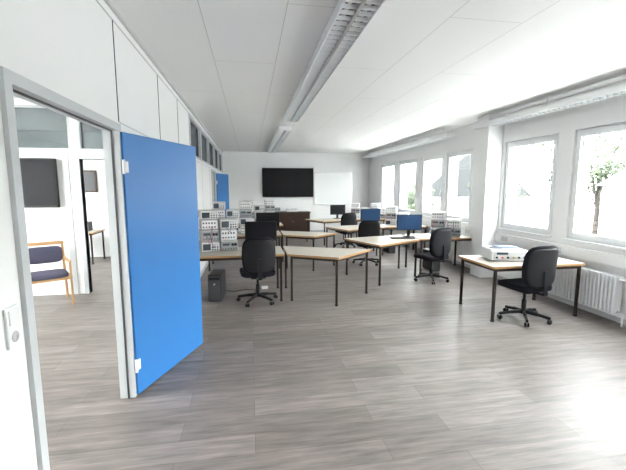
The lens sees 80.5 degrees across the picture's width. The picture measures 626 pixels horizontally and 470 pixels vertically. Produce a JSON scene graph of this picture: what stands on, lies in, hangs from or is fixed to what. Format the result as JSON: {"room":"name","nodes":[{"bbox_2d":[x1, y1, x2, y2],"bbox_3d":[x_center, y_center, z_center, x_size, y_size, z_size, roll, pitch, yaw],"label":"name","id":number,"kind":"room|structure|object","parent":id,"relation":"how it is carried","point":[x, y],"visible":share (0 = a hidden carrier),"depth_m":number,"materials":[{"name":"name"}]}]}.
{"room":"science classroom","nodes":[
{"label":"science classroom","id":0,"kind":"room"},
{"bbox_2d":[14,98,102,295],"bbox_3d":[-4.060,-0.513,5.428,4.210,2.850,0.100,-1,7,-10],"label":"wall","id":1,"kind":"structure","parent":0,"point":[42,224],"depth_m":5.46,"materials":[{"name":"white paint"}]},
{"bbox_2d":[20,158,59,207],"bbox_3d":[-4.303,-0.737,5.248,1.250,0.700,0.078,-1,7,-10],"label":"television","id":2,"kind":"object","parent":1,"relation":"attached to","point":[39,176],"visible":0.75,"depth_m":5.28,"materials":[{"name":"black plastic"}]},
{"bbox_2d":[14,104,102,150],"bbox_3d":[-4.074,-1.530,5.297,3.980,0.620,0.120,-1,7,-10],"label":"window","id":3,"kind":"structure","parent":1,"relation":"in","point":[38,127],"depth_m":5.33,"materials":[{"name":"clear glass"}]},
{"bbox_2d":[19,150,103,293],"bbox_3d":[-4.065,-0.159,5.473,4.200,2.135,0.140,-1,7,-10],"label":"trim","id":4,"kind":"structure","parent":1,"relation":"attached to","point":[64,154],"depth_m":5.49,"materials":[{"name":"grey metal"}]},
{"bbox_2d":[83,160,110,256],"bbox_3d":[-4.599,-0.916,8.598,4.210,2.850,0.080,-1,7,-10],"label":"wall","id":5,"kind":"structure","parent":0,"point":[96,202],"depth_m":8.54,"materials":[{"name":"white paint"}]},
{"bbox_2d":[84,170,97,191],"bbox_3d":[-5.136,-1.219,8.404,0.420,0.500,0.034,-1,7,-10],"label":"framed picture","id":6,"kind":"object","parent":5,"relation":"attached to","point":[90,176],"visible":0.56,"depth_m":8.40,"materials":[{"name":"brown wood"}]},
{"bbox_2d":[0,0,222,469],"bbox_3d":[-1.833,-0.471,5.097,0.070,2.850,15.900,-1,7,-10],"label":"wall","id":7,"kind":"structure","parent":0,"point":[65,47],"depth_m":1.86,"materials":[{"name":"white paint"}]},
{"bbox_2d":[2,303,21,349],"bbox_3d":[-1.156,0.353,1.427,0.018,0.160,0.080,-1,7,-10],"label":"light switch","id":8,"kind":"object","parent":7,"relation":"attached to","point":[11,317],"visible":1,"depth_m":1.41,"materials":[{"name":"white plastic"}]},
{"bbox_2d":[0,66,137,469],"bbox_3d":[-1.319,0.309,2.130,0.110,2.050,1.290,-1,7,-10],"label":"trim","id":9,"kind":"structure","parent":7,"relation":"attached to","point":[12,84],"depth_m":1.67,"materials":[{"name":"grey metal"}]},
{"bbox_2d":[96,0,222,264],"bbox_3d":[-1.789,-0.502,5.101,0.020,2.790,15.900,-1,7,-10],"label":"trim","id":10,"kind":"structure","parent":7,"relation":"attached to","point":[111,6],"depth_m":3.29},
{"bbox_2d":[120,132,202,393],"bbox_3d":[-1.286,0.193,3.218,0.102,1.983,1.011,1,7,12],"label":"door","id":11,"kind":"structure","parent":7,"relation":"in","point":[160,176],"depth_m":3.10,"materials":[{"name":"blue laminate"}]},
{"bbox_2d":[200,261,207,276],"bbox_3d":[-1.792,0.912,5.280,0.012,0.060,15.900,-1,7,-10],"label":"baseboard","id":12,"kind":"structure","parent":7,"relation":"attached to","point":[205,266],"depth_m":7.17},
{"bbox_2d":[189,115,222,172],"bbox_3d":[-2.563,-2.012,9.250,0.088,0.620,6.950,-1,7,-10],"label":"transom window","id":13,"kind":"structure","parent":7,"relation":"in","point":[207,152],"depth_m":7.92,"materials":[{"name":"glass"}]},
{"bbox_2d":[211,169,216,209],"bbox_3d":[-2.594,-0.642,9.618,0.110,2.050,1.100,-1,7,-10],"label":"trim","id":14,"kind":"structure","parent":7,"relation":"attached to","point":[213,173],"depth_m":10.01,"materials":[{"name":"grey metal"}]},
{"bbox_2d":[216,173,228,217],"bbox_3d":[-2.597,-0.743,10.578,0.102,1.983,0.922,1,7,6],"label":"door","id":15,"kind":"structure","parent":7,"relation":"in","point":[222,183],"depth_m":10.53,"materials":[{"name":"blue laminate"}]},
{"bbox_2d":[222,151,368,230],"bbox_3d":[-2.612,-1.484,13.066,10.030,2.850,0.200,-1,7,-10],"label":"wall","id":16,"kind":"structure","parent":0,"point":[243,169],"depth_m":13.23,"materials":[{"name":"paint"}]},
{"bbox_2d":[262,168,312,196],"bbox_3d":[-0.887,-1.864,13.165,1.820,1.020,0.078,-1,7,-10],"label":"television","id":17,"kind":"object","parent":16,"relation":"attached to","point":[276,182],"visible":1,"depth_m":13.12,"materials":[{"name":"black plastic"}]},
{"bbox_2d":[309,230,334,231],"bbox_3d":[-0.534,-0.130,13.483,5.250,0.060,0.012,-1,7,-10],"label":"baseboard","id":18,"kind":"structure","parent":16,"relation":"attached to","point":[310,230],"depth_m":13.61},
{"bbox_2d":[314,172,351,204],"bbox_3d":[0.734,-1.685,13.439,1.405,1.168,0.126,-1,7,-10],"label":"whiteboard","id":19,"kind":"object","parent":16,"relation":"attached to","point":[330,188],"visible":0.9,"depth_m":13.47,"materials":[{"name":"plastic"}]},
{"bbox_2d":[14,0,625,153],"bbox_3d":[-1.271,-1.971,5.003,10.030,0.150,16.300,-1,7,-10],"label":"ceiling","id":20,"kind":"structure","parent":0,"point":[420,69],"depth_m":3.66,"materials":[{"name":"white paint"}]},
{"bbox_2d":[268,126,291,152],"bbox_3d":[-0.974,-2.486,9.972,0.260,0.079,4.950,-1,7,-10],"label":"ceiling lamp","id":21,"kind":"object","parent":20,"relation":"attached to","point":[282,132],"depth_m":8.82,"materials":[{"name":"white metal"}]},
{"bbox_2d":[283,0,385,121],"bbox_3d":[0.034,-1.734,4.054,0.260,0.079,5.150,-1,7,-10],"label":"ceiling lamp","id":22,"kind":"object","parent":20,"relation":"attached to","point":[349,19],"depth_m":3.13,"materials":[{"name":"white metal"}]},
{"bbox_2d":[362,129,454,158],"bbox_3d":[2.340,-2.477,10.409,0.200,0.210,5.800,-1,7,-10],"label":"ceiling lamp","id":23,"kind":"object","parent":20,"relation":"hanging from","point":[443,136],"depth_m":9.14,"materials":[{"name":"white metal"}]},
{"bbox_2d":[474,82,625,129],"bbox_3d":[3.461,-1.641,3.831,0.200,0.210,5.750,-1,7,-10],"label":"ceiling lamp","id":24,"kind":"object","parent":20,"relation":"hanging from","point":[620,89],"depth_m":4.83,"materials":[{"name":"white metal"}]},
{"bbox_2d":[33,232,625,469],"bbox_3d":[-1.271,0.990,5.379,10.030,0.120,16.300,-1,7,-10],"label":"floor","id":25,"kind":"structure","parent":0,"point":[401,374],"depth_m":3.07,"materials":[{"name":"grey wood"}]},
{"bbox_2d":[28,240,74,304],"bbox_3d":[-3.654,0.541,5.090,0.520,0.845,0.528,-6,10,-41],"label":"chair","id":26,"kind":"object","parent":25,"relation":"on","point":[46,254],"visible":0.78,"depth_m":5.16,"materials":[{"name":"fabric"}]},
{"bbox_2d":[89,229,105,264],"bbox_3d":[-5.114,0.253,8.004,0.950,0.680,0.700,-1,7,-10],"label":"table","id":27,"kind":"object","parent":25,"relation":"on","point":[94,231],"visible":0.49,"depth_m":7.95,"materials":[{"name":"beige laminate"}]},
{"bbox_2d":[88,221,92,230],"bbox_3d":[-4.990,-0.186,7.968,0.340,0.200,0.304,-1,7,-10],"label":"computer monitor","id":28,"kind":"object","parent":27,"relation":"on","point":[90,226],"visible":0.22,"depth_m":8.03,"materials":[{"name":"black plastic"}]},
{"bbox_2d":[208,269,225,301],"bbox_3d":[-1.395,0.732,5.389,0.180,0.390,0.414,0,7,-4],"label":"computer tower","id":29,"kind":"object","parent":25,"relation":"on","point":[217,277],"visible":1,"depth_m":5.20,"materials":[{"name":"black plastic"}]},
{"bbox_2d":[199,246,284,300],"bbox_3d":[-1.109,0.574,5.481,1.320,0.680,0.750,-1,7,-10],"label":"table","id":30,"kind":"object","parent":25,"relation":"on","point":[220,255],"visible":0.43,"depth_m":5.21,"materials":[{"name":"grey laminate"}]},
{"bbox_2d":[198,210,237,251],"bbox_3d":[-1.393,-0.072,5.457,0.524,0.584,0.432,-3,8,-23],"label":"instruments","id":31,"kind":"object","parent":30,"relation":"on","point":[216,233],"visible":1,"depth_m":5.36,"materials":[{"name":"white plastic"}]},
{"bbox_2d":[245,221,276,240],"bbox_3d":[-0.796,-0.001,5.640,0.480,0.420,0.180,-2,7,-14],"label":"computer monitor","id":32,"kind":"object","parent":30,"relation":"on","point":[255,229],"visible":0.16,"depth_m":5.59,"materials":[{"name":"black plastic"}]},
{"bbox_2d":[208,231,281,270],"bbox_3d":[-1.399,0.305,7.596,1.460,0.680,0.750,-1,7,-10],"label":"table","id":33,"kind":"object","parent":25,"relation":"on","point":[240,235],"visible":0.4,"depth_m":7.33,"materials":[{"name":"grey laminate"}]},
{"bbox_2d":[212,201,251,232],"bbox_3d":[-1.629,-0.358,7.506,0.764,0.634,0.432,-2,7,-12],"label":"instruments","id":34,"kind":"object","parent":33,"relation":"on","point":[245,206],"visible":0.49,"depth_m":7.44,"materials":[{"name":"white plastic"}]},
{"bbox_2d":[256,212,278,226],"bbox_3d":[-0.943,-0.264,7.708,0.480,0.420,0.180,-1,7,-10],"label":"computer monitor","id":35,"kind":"object","parent":33,"relation":"on","point":[260,216],"visible":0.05,"depth_m":7.65,"materials":[{"name":"black plastic"}]},
{"bbox_2d":[233,286,267,291],"bbox_3d":[-1.065,0.723,5.811,0.720,0.301,0.086,-2,8,-16],"label":"power cable","id":36,"kind":"object","parent":25,"relation":"on","point":[263,287],"visible":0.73,"depth_m":5.90,"materials":[{"name":"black plastic"}]},
{"bbox_2d":[236,237,277,306],"bbox_3d":[-0.783,0.471,5.217,0.597,0.950,0.604,-2,8,-15],"label":"office chair","id":37,"kind":"object","parent":25,"relation":"on","point":[258,254],"visible":1,"depth_m":4.95,"materials":[{"name":"black fabric"}]},
{"bbox_2d":[239,222,282,247],"bbox_3d":[-1.497,0.058,9.541,1.400,0.680,0.750,-1,7,-10],"label":"table","id":38,"kind":"object","parent":25,"relation":"on","point":[280,223],"visible":0.16,"depth_m":9.29,"materials":[{"name":"grey laminate"}]},
{"bbox_2d":[243,200,274,221],"bbox_3d":[-1.392,-0.604,9.562,0.794,0.604,0.348,-2,7,-12],"label":"instruments","id":39,"kind":"object","parent":38,"relation":"on","point":[269,207],"visible":0.48,"depth_m":9.44,"materials":[{"name":"white plastic"}]},
{"bbox_2d":[277,211,310,231],"bbox_3d":[-1.206,-0.432,13.040,2.210,0.770,0.540,-1,7,-10],"label":"sideboard","id":40,"kind":"object","parent":25,"relation":"on","point":[291,221],"visible":0.4,"depth_m":12.88,"materials":[{"name":"brown wood"}]},
{"bbox_2d":[275,207,297,211],"bbox_3d":[-1.181,-0.898,12.983,1.300,0.150,0.274,-1,7,-10],"label":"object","id":41,"kind":"object","parent":40,"relation":"on","point":[277,209],"visible":0.53,"depth_m":12.93,"materials":[{"name":"white plastic"}]},
{"bbox_2d":[281,231,336,270],"bbox_3d":[-0.217,0.310,7.559,1.262,0.680,0.701,2,8,19],"label":"table","id":42,"kind":"object","parent":25,"relation":"on","point":[288,234],"visible":0.86,"depth_m":7.38,"materials":[{"name":"grey laminate"}]},
{"bbox_2d":[283,246,370,305],"bbox_3d":[0.103,0.581,5.424,1.393,0.680,0.782,2,7,14],"label":"table","id":43,"kind":"object","parent":25,"relation":"on","point":[335,255],"visible":1,"depth_m":5.27,"materials":[{"name":"grey laminate"}]},
{"bbox_2d":[305,218,351,244],"bbox_3d":[0.554,-0.117,10.919,1.334,0.680,0.918,-3,8,-22],"label":"table","id":44,"kind":"object","parent":25,"relation":"on","point":[323,220],"visible":0.62,"depth_m":10.76,"materials":[{"name":"grey laminate"}]},
{"bbox_2d":[330,205,344,218],"bbox_3d":[0.740,-0.708,11.210,0.480,0.420,0.180,-2,8,-15],"label":"computer monitor","id":45,"kind":"object","parent":44,"relation":"on","point":[336,210],"visible":0.91,"depth_m":11.16,"materials":[{"name":"black plastic"}]},
{"bbox_2d":[335,213,356,247],"bbox_3d":[0.889,-0.150,10.105,0.597,0.950,0.604,-3,8,-21],"label":"office chair","id":46,"kind":"object","parent":25,"relation":"on","point":[346,218],"visible":0.67,"depth_m":9.82,"materials":[{"name":"black fabric"}]},
{"bbox_2d":[324,225,376,259],"bbox_3d":[1.025,0.153,8.791,1.237,0.680,0.910,-3,8,-23],"label":"table","id":47,"kind":"object","parent":25,"relation":"on","point":[348,229],"visible":0.48,"depth_m":8.69,"materials":[{"name":"grey laminate"}]},
{"bbox_2d":[360,209,379,220],"bbox_3d":[1.398,-0.435,9.056,0.480,0.420,0.180,0,7,-2],"label":"computer monitor","id":48,"kind":"object","parent":47,"relation":"on","point":[366,214],"visible":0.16,"depth_m":9.00,"materials":[{"name":"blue plastic"}]},
{"bbox_2d":[352,220,379,265],"bbox_3d":[1.146,0.139,7.833,0.597,0.950,0.604,0,7,-4],"label":"office chair","id":49,"kind":"object","parent":25,"relation":"on","point":[367,228],"visible":0.53,"depth_m":7.54,"materials":[{"name":"black fabric"}]},
{"bbox_2d":[350,218,391,237],"bbox_3d":[1.772,-0.174,11.372,1.180,0.680,0.700,-1,7,-10],"label":"table","id":50,"kind":"object","parent":25,"relation":"on","point":[358,219],"visible":0.2,"depth_m":11.05,"materials":[{"name":"grey laminate"}]},
{"bbox_2d":[351,203,368,217],"bbox_3d":[1.431,-0.735,11.234,0.557,0.444,0.432,1,7,10],"label":"instruments","id":51,"kind":"object","parent":50,"relation":"on","point":[355,207],"visible":0.51,"depth_m":11.15,"materials":[{"name":"white plastic"}]},
{"bbox_2d":[370,203,385,217],"bbox_3d":[2.038,-0.746,11.319,0.557,0.444,0.432,3,8,20],"label":"instruments","id":52,"kind":"object","parent":50,"relation":"on","point":[373,205],"visible":0.45,"depth_m":11.23,"materials":[{"name":"white plastic"}]},
{"bbox_2d":[344,234,419,285],"bbox_3d":[1.379,0.417,6.716,1.332,0.680,0.970,-4,8,-27],"label":"table","id":53,"kind":"object","parent":25,"relation":"on","point":[380,242],"visible":0.94,"depth_m":6.54,"materials":[{"name":"grey laminate"}]},
{"bbox_2d":[390,237,414,238],"bbox_3d":[1.649,0.050,6.809,0.430,0.023,0.140,0,7,-4],"label":"keyboard","id":54,"kind":"object","parent":53,"relation":"on","point":[390,237],"visible":1,"depth_m":6.75,"materials":[{"name":"black plastic"}]},
{"bbox_2d":[397,214,421,236],"bbox_3d":[1.835,-0.185,7.087,0.480,0.420,0.180,0,7,-2],"label":"computer monitor","id":55,"kind":"object","parent":53,"relation":"on","point":[408,222],"visible":1,"depth_m":7.04,"materials":[{"name":"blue plastic"}]},
{"bbox_2d":[383,247,394,253],"bbox_3d":[1.904,0.242,9.242,0.180,0.390,0.414,-1,7,-10],"label":"computer tower","id":56,"kind":"object","parent":25,"relation":"on","point":[390,249],"visible":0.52,"depth_m":9.06,"materials":[{"name":"black plastic"}]},
{"bbox_2d":[373,224,427,254],"bbox_3d":[2.138,0.099,9.220,1.180,0.680,0.700,-1,7,-10],"label":"table","id":57,"kind":"object","parent":25,"relation":"on","point":[383,227],"visible":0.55,"depth_m":8.91,"materials":[{"name":"grey laminate"}]},
{"bbox_2d":[385,206,408,224],"bbox_3d":[2.083,-0.471,9.153,0.557,0.444,0.432,3,8,20],"label":"instruments","id":58,"kind":"object","parent":57,"relation":"on","point":[391,211],"visible":0.57,"depth_m":9.11,"materials":[{"name":"white plastic"}]},
{"bbox_2d":[393,230,411,234],"bbox_3d":[2.556,-0.008,10.458,0.158,0.580,1.170,-1,7,-10],"label":"radiator","id":59,"kind":"object","parent":25,"relation":"on","point":[395,232],"visible":0.09,"depth_m":10.48,"materials":[{"name":"white metal"}]},
{"bbox_2d":[422,248,439,270],"bbox_3d":[2.336,0.489,7.302,0.180,0.390,0.414,-1,7,-10],"label":"computer tower","id":60,"kind":"object","parent":25,"relation":"on","point":[426,264],"visible":0.35,"depth_m":7.23,"materials":[{"name":"black plastic"}]},
{"bbox_2d":[414,227,451,284],"bbox_3d":[2.056,0.320,6.407,0.597,0.950,0.604,-4,8,-27],"label":"office chair","id":61,"kind":"object","parent":25,"relation":"on","point":[440,238],"visible":1,"depth_m":6.15,"materials":[{"name":"black fabric"}]},
{"bbox_2d":[404,233,471,274],"bbox_3d":[2.473,0.349,7.254,1.180,0.680,0.720,-1,7,-10],"label":"table","id":62,"kind":"object","parent":25,"relation":"on","point":[425,237],"visible":0.44,"depth_m":6.96,"materials":[{"name":"grey laminate"}]},
{"bbox_2d":[430,211,460,235],"bbox_3d":[2.594,-0.226,7.227,0.557,0.444,0.432,3,8,20],"label":"instruments","id":63,"kind":"object","parent":62,"relation":"on","point":[438,217],"visible":0.75,"depth_m":7.15,"materials":[{"name":"white plastic"}]},
{"bbox_2d":[428,231,453,263],"bbox_3d":[2.914,0.259,8.355,0.158,0.580,1.070,-1,7,-10],"label":"radiator","id":64,"kind":"object","parent":25,"relation":"on","point":[451,254],"visible":0.12,"depth_m":7.91,"materials":[{"name":"white metal"}]},
{"bbox_2d":[458,255,584,321],"bbox_3d":[2.673,0.653,4.858,1.250,0.680,0.750,-1,7,-10],"label":"table","id":65,"kind":"object","parent":25,"relation":"on","point":[478,260],"visible":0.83,"depth_m":4.59,"materials":[{"name":"grey laminate"}]},
{"bbox_2d":[480,245,527,260],"bbox_3d":[2.483,0.233,4.808,0.460,0.166,0.380,0,7,2],"label":"electronic device","id":66,"kind":"object","parent":65,"relation":"on","point":[494,252],"visible":0.88,"depth_m":4.65,"materials":[{"name":"white plastic"}]},
{"bbox_2d":[497,245,558,326],"bbox_3d":[2.584,0.562,4.503,0.597,0.950,0.604,-2,8,-15],"label":"office chair","id":67,"kind":"object","parent":25,"relation":"on","point":[539,265],"visible":1,"depth_m":4.24,"materials":[{"name":"black fabric"}]},
{"bbox_2d":[548,266,625,326],"bbox_3d":[3.508,0.702,4.868,0.158,0.580,1.240,-1,7,-10],"label":"radiator","id":68,"kind":"object","parent":25,"relation":"on","point":[600,290],"visible":0.72,"depth_m":4.59,"materials":[{"name":"white metal"}]},
{"bbox_2d":[470,114,504,277],"bbox_3d":[3.117,-0.667,6.641,0.290,2.850,0.320,-1,7,-10],"label":"wall column","id":69,"kind":"structure","parent":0,"point":[489,153],"depth_m":6.51,"materials":[{"name":"paint"}]},
{"bbox_2d":[368,80,625,319],"bbox_3d":[3.516,-0.585,5.994,0.280,2.850,15.900,-1,7,-10],"label":"wall","id":70,"kind":"structure","parent":0,"point":[566,123],"depth_m":5.94,"materials":[{"name":"paint"}]},
{"bbox_2d":[381,163,394,207],"bbox_3d":[2.418,-1.523,11.822,0.150,1.498,1.240,-1,7,-10],"label":"window","id":71,"kind":"structure","parent":70,"relation":"in","point":[389,164],"depth_m":12.27,"materials":[{"name":"white plastic"}]},
{"bbox_2d":[398,159,416,213],"bbox_3d":[2.668,-1.337,10.354,0.150,1.498,1.240,-1,7,-10],"label":"window","id":72,"kind":"structure","parent":70,"relation":"in","point":[402,163],"depth_m":10.72,"materials":[{"name":"white plastic"}]},
{"bbox_2d":[421,154,443,217],"bbox_3d":[2.903,-1.161,8.975,0.150,1.498,1.120,-1,7,-10],"label":"window","id":73,"kind":"structure","parent":70,"relation":"in","point":[441,156],"depth_m":9.33,"materials":[{"name":"white plastic"}]},
{"bbox_2d":[445,149,472,224],"bbox_3d":[3.099,-1.015,7.826,0.150,1.498,1.030,-1,7,-10],"label":"window","id":74,"kind":"structure","parent":70,"relation":"in","point":[464,220],"depth_m":7.97,"materials":[{"name":"white plastic"}]},
{"bbox_2d":[380,234,625,324],"bbox_3d":[3.372,0.802,6.146,0.012,0.060,15.900,-1,7,-10],"label":"baseboard","id":75,"kind":"structure","parent":70,"relation":"attached to","point":[583,307],"depth_m":4.97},
{"bbox_2d":[422,219,625,268],"bbox_3d":[3.344,0.098,6.051,0.070,0.140,15.800,-1,7,-10],"label":"trim","id":76,"kind":"structure","parent":70,"relation":"attached to","point":[615,260],"depth_m":5.06,"materials":[{"name":"white plastic"}]},
{"bbox_2d":[498,134,558,237],"bbox_3d":[3.429,-0.769,5.884,0.150,1.498,1.160,-1,7,-10],"label":"window","id":77,"kind":"structure","parent":70,"relation":"in","point":[554,138],"depth_m":5.88,"materials":[{"name":"white plastic"}]},
{"bbox_2d":[562,122,625,250],"bbox_3d":[3.673,-0.587,4.451,0.150,1.498,1.330,-1,7,-10],"label":"window","id":78,"kind":"structure","parent":70,"relation":"in","point":[619,127],"depth_m":4.93,"materials":[{"name":"white plastic"}]},
{"label":"outside","id":79,"kind":"structure","parent":0,"visible":0},
{"bbox_2d":[522,202,608,235],"bbox_3d":[24.583,0.850,34.965,180.000,0.100,180.000,-1,7,-10],"label":"ground","id":80,"kind":"structure","parent":79,"point":[535,214],"depth_m":70.52,"materials":[{"name":"white"}]},
{"bbox_2d":[391,182,439,212],"bbox_3d":[6.978,-0.782,24.741,4.126,5.716,3.023,-1,7,-10],"label":"tree","id":81,"kind":"object","parent":80,"relation":"on","point":[410,193],"visible":0.2,"depth_m":24.11,"materials":[{"name":"green plant"}]},
{"bbox_2d":[388,155,532,224],"bbox_3d":[10.008,-4.880,45.556,10.000,8.600,33.800,-1,7,-10],"label":"apartment building","id":82,"kind":"structure","parent":80,"relation":"on","point":[464,162],"depth_m":29.33,"materials":[{"name":"white"}]},
{"bbox_2d":[467,170,527,212],"bbox_3d":[10.991,-1.162,23.065,3.758,6.891,3.408,-4,8,-26],"label":"tree","id":83,"kind":"object","parent":80,"relation":"on","point":[521,175],"visible":0.08,"depth_m":22.35,"materials":[{"name":"green plant"}]},
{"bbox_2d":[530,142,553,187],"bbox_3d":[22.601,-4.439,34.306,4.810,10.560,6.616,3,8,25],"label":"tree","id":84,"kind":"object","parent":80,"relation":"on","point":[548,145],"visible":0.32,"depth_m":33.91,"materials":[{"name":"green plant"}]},
{"bbox_2d":[550,131,625,234],"bbox_3d":[16.449,-3.240,21.271,4.856,11.468,5.633,-1,7,-10],"label":"tree","id":85,"kind":"object","parent":80,"relation":"on","point":[598,174],"visible":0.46,"depth_m":21.01,"materials":[{"name":"green plant"}]},
{"bbox_2d":[595,168,625,238],"bbox_3d":[20.607,0.873,4.234,9.000,7.600,30.000,-1,7,-10],"label":"apartment building","id":86,"kind":"structure","parent":80,"relation":"on","point":[616,223],"depth_m":17.42,"materials":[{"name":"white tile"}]},
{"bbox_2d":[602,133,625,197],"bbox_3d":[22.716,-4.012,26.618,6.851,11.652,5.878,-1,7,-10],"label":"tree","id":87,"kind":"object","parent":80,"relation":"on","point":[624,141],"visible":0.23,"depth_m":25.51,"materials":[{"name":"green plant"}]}
]}

